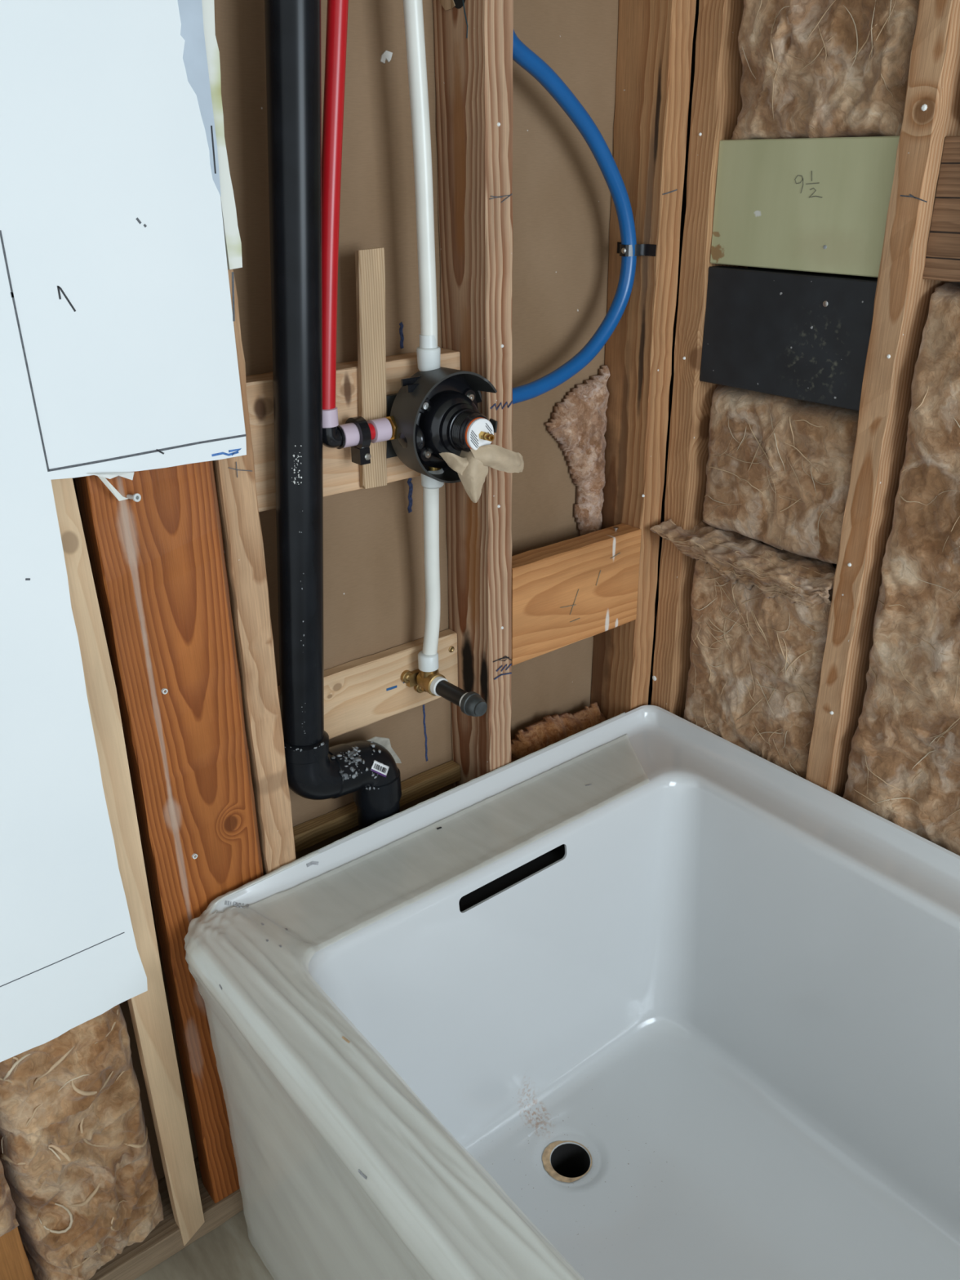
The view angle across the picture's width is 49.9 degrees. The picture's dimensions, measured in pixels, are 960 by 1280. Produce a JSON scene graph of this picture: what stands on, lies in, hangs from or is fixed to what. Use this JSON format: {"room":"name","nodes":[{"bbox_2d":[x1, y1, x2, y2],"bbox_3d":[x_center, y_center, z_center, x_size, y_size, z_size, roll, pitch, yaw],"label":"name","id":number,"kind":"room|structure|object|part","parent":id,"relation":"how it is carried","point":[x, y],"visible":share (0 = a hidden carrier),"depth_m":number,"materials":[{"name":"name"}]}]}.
{"room":"building under construction","nodes":[
{"label":"building under construction","id":0,"kind":"room"},
{"bbox_2d":[134,1209,274,1279],"bbox_3d":[0.254,1.360,0.234,2.520,0.040,3.020,-19,31,-34],"label":"floor","id":1,"kind":"structure","parent":0,"point":[226,1252],"depth_m":1.36,"materials":[{"name":"beige wood"}]},
{"bbox_2d":[33,1157,243,1279],"bbox_3d":[-0.457,0.791,1.370,1.800,0.040,0.088,-19,31,-34],"label":"plate","id":2,"kind":"object","parent":1,"relation":"on","point":[165,1240],"visible":0.04,"depth_m":1.36,"materials":[{"name":"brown wood"}]},
{"bbox_2d":[0,1226,34,1279],"bbox_3d":[-0.585,0.094,0.939,0.046,1.590,0.085,-19,31,-34],"label":"stud","id":3,"kind":"object","parent":2,"relation":"on","point":[15,1264],"visible":0.77,"depth_m":1.20,"materials":[{"name":"orange wood"}]},
{"bbox_2d":[0,1160,18,1236],"bbox_3d":[-0.649,0.605,1.044,0.314,0.266,0.037,-19,31,-34],"label":"insulation batt","id":4,"kind":"object","parent":3,"relation":"attached to","point":[8,1221],"visible":1,"depth_m":1.16,"materials":[{"name":"fabric"}]},
{"bbox_2d":[0,1004,164,1279],"bbox_3d":[-0.486,0.590,1.237,0.170,0.440,0.107,-19,31,-34],"label":"insulation batt","id":5,"kind":"object","parent":2,"relation":"on","point":[76,1158],"visible":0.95,"depth_m":1.21,"materials":[{"name":"fabric"}]},
{"bbox_2d":[75,460,263,1203],"bbox_3d":[-0.327,0.016,1.099,0.129,1.590,0.040,-19,31,-34],"label":"stud","id":6,"kind":"object","parent":2,"relation":"on","point":[157,562],"visible":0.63,"depth_m":1.11,"materials":[{"name":"red wood"}]},
{"bbox_2d":[51,478,204,1245],"bbox_3d":[-0.388,0.318,1.161,0.046,1.057,0.018,-19,31,-34],"label":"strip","id":7,"kind":"object","parent":6,"relation":"attached to","point":[148,1010],"visible":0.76,"depth_m":1.13,"materials":[{"name":"brown wood"}]},
{"bbox_2d":[126,493,141,502],"bbox_3d":[-0.333,-0.137,0.987,0.015,0.008,0.008,17,31,33],"label":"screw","id":8,"kind":"object","parent":6,"relation":"attached to","point":[136,497],"visible":1,"depth_m":0.98,"materials":[{"name":"silver metal"}]},
{"bbox_2d":[161,688,168,693],"bbox_3d":[-0.333,0.053,1.085,0.006,0.006,0.006,-23,33,-39],"label":"screw","id":9,"kind":"object","parent":6,"relation":"attached to","point":[162,689],"visible":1,"depth_m":1.08,"materials":[{"name":"silver metal"}]},
{"bbox_2d":[191,853,197,858],"bbox_3d":[-0.327,0.246,1.179,0.006,0.006,0.006,-23,33,-39],"label":"wall anchor","id":10,"kind":"object","parent":6,"relation":"attached to","point":[194,854],"visible":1,"depth_m":1.18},
{"bbox_2d":[213,269,296,875],"bbox_3d":[-0.273,-0.172,1.088,0.040,1.940,0.092,-19,31,-34],"label":"stud","id":11,"kind":"object","parent":2,"relation":"on","point":[234,477],"visible":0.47,"depth_m":1.13,"materials":[{"name":"brown wood"}]},
{"bbox_2d":[0,0,246,1062],"bbox_3d":[-0.893,-0.112,0.489,1.721,1.529,0.020,-19,31,-34],"label":"sheet","id":12,"kind":"object","parent":11,"relation":"attached to","point":[120,239],"visible":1,"depth_m":0.92,"materials":[{"name":"white"}]},
{"bbox_2d":[264,0,401,830],"bbox_3d":[-0.174,-0.287,1.095,0.183,1.671,0.082,-19,31,-34],"label":"drain pipe","id":13,"kind":"object","parent":11,"relation":"attached to","point":[368,770],"visible":0.95,"depth_m":1.07,"materials":[{"name":"black plastic"}]},
{"bbox_2d":[245,347,460,511],"bbox_3d":[-0.154,-0.246,1.194,0.306,0.142,0.039,-19,31,-34],"label":"blocking","id":14,"kind":"object","parent":11,"relation":"attached to","point":[340,474],"visible":0.38,"depth_m":1.16,"materials":[{"name":"brown wood"}]},
{"bbox_2d":[355,246,386,488],"bbox_3d":[-0.122,-0.302,1.163,0.045,0.264,0.011,-19,31,-34],"label":"lath","id":15,"kind":"object","parent":14,"relation":"attached to","point":[370,268],"visible":0.86,"depth_m":1.15,"materials":[{"name":"beige wood"}]},
{"bbox_2d":[382,366,497,483],"bbox_3d":[-0.032,-0.244,1.185,0.138,0.129,0.131,-19,31,-34],"label":"shower valve","id":16,"kind":"object","parent":14,"relation":"attached to","point":[433,412],"visible":0.94,"depth_m":1.17,"materials":[{"name":"black plastic"}]},
{"bbox_2d":[321,0,392,448],"bbox_3d":[-0.142,-0.516,1.021,0.098,0.656,0.026,-19,31,-34],"label":"pipe","id":17,"kind":"object","parent":16,"relation":"attached to","point":[335,435],"visible":0.82,"depth_m":1.04,"materials":[{"name":"red plastic"}]},
{"bbox_2d":[345,416,371,465],"bbox_3d":[-0.137,-0.225,1.159,0.014,0.051,0.038,-19,31,-34],"label":"clamp","id":18,"kind":"object","parent":17,"relation":"attached to","point":[360,453],"visible":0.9,"depth_m":1.15,"materials":[{"name":"black plastic"}]},
{"bbox_2d":[403,0,440,371],"bbox_3d":[-0.069,-0.700,1.002,0.042,0.867,0.027,-19,31,-34],"label":"pipe","id":19,"kind":"object","parent":16,"relation":"attached to","point":[428,353],"visible":0.99,"depth_m":1.10,"materials":[{"name":"white plastic"}]},
{"bbox_2d":[417,468,444,671],"bbox_3d":[-0.062,-0.087,1.301,0.032,0.279,0.045,-19,31,-34],"label":"pipe","id":20,"kind":"object","parent":16,"relation":"attached to","point":[428,658],"visible":0.91,"depth_m":1.30,"materials":[{"name":"white plastic"}]},
{"bbox_2d":[428,466,441,471],"bbox_3d":[-0.058,-0.212,1.236,0.023,0.020,0.023,-19,31,-34],"label":"outlet","id":21,"kind":"object","parent":16,"relation":"attached to","point":[430,468],"depth_m":1.23,"materials":[{"name":"gold metal"}]},
{"bbox_3d":[-0.051,-0.257,1.214,0.122,0.122,0.003,-19,31,-34],"label":"plate","id":22,"kind":"part","parent":16,"relation":"part of","materials":[{"name":"black plastic"}]},
{"bbox_2d":[439,444,524,502],"bbox_3d":[0.009,-0.193,1.183,0.107,0.068,0.037,-11,27,-21],"label":"tape","id":23,"kind":"object","parent":16,"relation":"hanging from","point":[471,467],"visible":1,"depth_m":1.17,"materials":[{"name":"beige paper"}]},
{"bbox_3d":[0.005,-0.228,1.151,0.009,0.009,0.010,-19,31,-34],"label":"stem","id":24,"kind":"part","parent":16,"relation":"part of","materials":[{"name":"gold metal"}]},
{"bbox_2d":[277,628,457,739],"bbox_3d":[-0.156,0.070,1.350,0.306,0.091,0.022,-19,31,-34],"label":"blocking","id":25,"kind":"object","parent":11,"relation":"attached to","point":[358,693],"visible":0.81,"depth_m":1.35,"materials":[{"name":"brown wood"}]},
{"bbox_2d":[400,668,487,716],"bbox_3d":[-0.041,0.071,1.345,0.059,0.044,0.133,-19,31,-34],"label":"stub","id":26,"kind":"object","parent":25,"relation":"attached to","point":[471,704],"visible":0.98,"depth_m":1.34,"materials":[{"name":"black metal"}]},
{"bbox_2d":[419,669,437,692],"bbox_3d":[-0.068,0.051,1.372,0.023,0.030,0.023,-19,31,-34],"label":"pipe fitting","id":27,"kind":"object","parent":26,"relation":"attached to","point":[427,679],"depth_m":1.36,"materials":[{"name":"gold metal"}]},
{"bbox_2d":[433,0,513,787],"bbox_3d":[-0.003,-0.267,1.282,0.042,1.940,0.092,-19,31,-34],"label":"stud","id":28,"kind":"object","parent":2,"relation":"on","point":[473,38],"visible":0.75,"depth_m":1.20,"materials":[{"name":"brown wood"}]},
{"bbox_2d":[512,30,636,404],"bbox_3d":[0.111,-0.507,1.258,0.229,0.413,0.020,-19,31,-34],"label":"pipe","id":29,"kind":"object","parent":28,"relation":"attached to","point":[522,55],"visible":0.86,"depth_m":1.29,"materials":[{"name":"blue plastic"}]},
{"bbox_2d":[590,0,696,719],"bbox_3d":[0.218,-0.344,1.442,0.045,1.940,0.091,-19,31,-34],"label":"stud","id":30,"kind":"object","parent":2,"relation":"on","point":[655,37],"visible":0.52,"depth_m":1.37,"materials":[{"name":"brown wood"}]},
{"bbox_2d":[511,702,606,762],"bbox_3d":[0.127,0.200,1.613,0.205,0.180,0.038,-19,31,-34],"label":"scrap","id":31,"kind":"object","parent":30,"relation":"attached to","point":[538,735],"visible":0.28,"depth_m":1.57,"materials":[{"name":"brown fabric"}]},
{"bbox_2d":[511,523,641,666],"bbox_3d":[0.126,-0.069,1.451,0.242,0.148,0.040,-19,31,-34],"label":"blocking","id":32,"kind":"object","parent":30,"relation":"attached to","point":[565,593],"visible":0.98,"depth_m":1.43,"materials":[{"name":"orange wood"}]},
{"bbox_2d":[617,241,656,256],"bbox_3d":[0.192,-0.506,1.336,0.033,0.014,0.068,-19,31,-34],"label":"clamp","id":33,"kind":"object","parent":30,"relation":"attached to","point":[650,250],"visible":0.99,"depth_m":1.33,"materials":[{"name":"black plastic"}]},
{"bbox_2d":[211,705,959,1279],"bbox_3d":[0.437,0.695,0.970,0.797,0.535,1.528,-19,31,-34],"label":"bathtub","id":34,"kind":"object","parent":1,"relation":"on","point":[704,1024],"visible":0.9,"depth_m":1.35,"materials":[{"name":"white plastic"}]},
{"bbox_2d":[184,711,649,1279],"bbox_3d":[0.404,0.697,0.964,0.744,0.535,1.498,-19,31,-34],"label":"protective film","id":35,"kind":"object","parent":34,"relation":"in","point":[344,1172],"visible":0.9,"depth_m":1.08,"materials":[{"name":"plastic"}]},
{"bbox_2d":[683,559,836,778],"bbox_3d":[0.404,0.028,1.482,0.089,0.329,0.244,-19,31,-34],"label":"insulation batt","id":36,"kind":"object","parent":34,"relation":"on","point":[754,673],"visible":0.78,"depth_m":1.45,"materials":[{"name":"fabric"}]},
{"bbox_2d":[649,518,835,608],"bbox_3d":[0.370,-0.104,1.416,0.102,0.074,0.276,-20,32,-36],"label":"insulation batt","id":37,"kind":"object","parent":36,"relation":"on","point":[736,557],"visible":0.96,"depth_m":1.39,"materials":[{"name":"fabric"}]},
{"bbox_2d":[702,384,858,564],"bbox_3d":[0.404,-0.223,1.367,0.084,0.218,0.243,-19,31,-34],"label":"insulation batt","id":38,"kind":"object","parent":36,"relation":"on","point":[779,468],"visible":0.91,"depth_m":1.33,"materials":[{"name":"fabric"}]},
{"bbox_2d":[842,281,959,855],"bbox_3d":[0.645,-0.011,1.129,0.090,0.693,0.454,-19,31,-34],"label":"insulation batt","id":39,"kind":"object","parent":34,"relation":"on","point":[904,768],"visible":0.95,"depth_m":1.24,"materials":[{"name":"fabric"}]},
{"bbox_2d":[72,0,618,1181],"bbox_3d":[-0.699,-0.192,0.775,2.490,2.330,0.017,-19,31,-34],"label":"wall","id":40,"kind":"structure","parent":0,"point":[374,585],"depth_m":1.28,"materials":[{"name":"brown paper"}]},
{"bbox_2d":[293,760,460,852],"bbox_3d":[-0.154,0.233,1.426,0.306,0.027,0.022,-19,31,-34],"label":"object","id":41,"kind":"object","parent":40,"relation":"attached to","point":[313,832],"visible":0.62,"depth_m":1.40,"materials":[{"name":"brown wood"}]},
{"bbox_2d":[544,364,609,536],"bbox_3d":[0.142,-0.246,1.458,0.112,0.264,0.029,-19,31,-34],"label":"insulation","id":42,"kind":"object","parent":40,"relation":"attached to","point":[578,423],"visible":0.92,"depth_m":1.44,"materials":[{"name":"fabric"}]},
{"bbox_2d":[648,0,877,705],"bbox_3d":[0.993,-0.162,0.669,0.014,2.330,2.304,-19,31,-34],"label":"wall","id":43,"kind":"structure","parent":0,"point":[692,72],"depth_m":1.46,"materials":[{"name":"brown wood"}]},
{"bbox_2d":[650,0,747,718],"bbox_3d":[0.311,-0.341,1.434,0.092,1.940,0.042,-19,31,-34],"label":"stud","id":44,"kind":"object","parent":43,"relation":"attached to","point":[717,100],"visible":0.38,"depth_m":1.38,"materials":[{"name":"brown wood"}]},
{"bbox_2d":[731,0,919,139],"bbox_3d":[0.391,-0.713,1.131,0.096,0.322,0.244,-19,31,-34],"label":"insulation batt","id":45,"kind":"object","parent":43,"relation":"attached to","point":[811,68],"visible":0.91,"depth_m":1.13,"materials":[{"name":"fabric"}]},
{"bbox_2d":[805,0,959,797],"bbox_3d":[0.492,-0.247,1.229,0.092,1.940,0.045,-19,31,-34],"label":"stud","id":46,"kind":"object","parent":43,"relation":"attached to","point":[931,113],"visible":0.63,"depth_m":1.18,"materials":[{"name":"brown wood"}]},
{"bbox_2d":[699,266,877,411],"bbox_3d":[0.379,-0.377,1.275,0.022,0.146,0.246,-19,31,-34],"label":"board","id":47,"kind":"object","parent":46,"relation":"attached to","point":[802,336],"visible":0.97,"depth_m":1.26,"materials":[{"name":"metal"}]},
{"bbox_2d":[710,136,899,277],"bbox_3d":[0.379,-0.511,1.213,0.021,0.142,0.246,-19,31,-34],"label":"board","id":48,"kind":"object","parent":46,"relation":"attached to","point":[819,205],"visible":0.97,"depth_m":1.20,"materials":[{"name":"green wood"}]},
{"bbox_2d":[922,135,959,281],"bbox_3d":[0.616,-0.404,0.980,0.035,0.142,0.374,-19,31,-34],"label":"plank","id":49,"kind":"object","parent":46,"relation":"attached to","point":[942,262],"visible":1,"depth_m":1.10,"materials":[{"name":"brown wood"}]}
]}

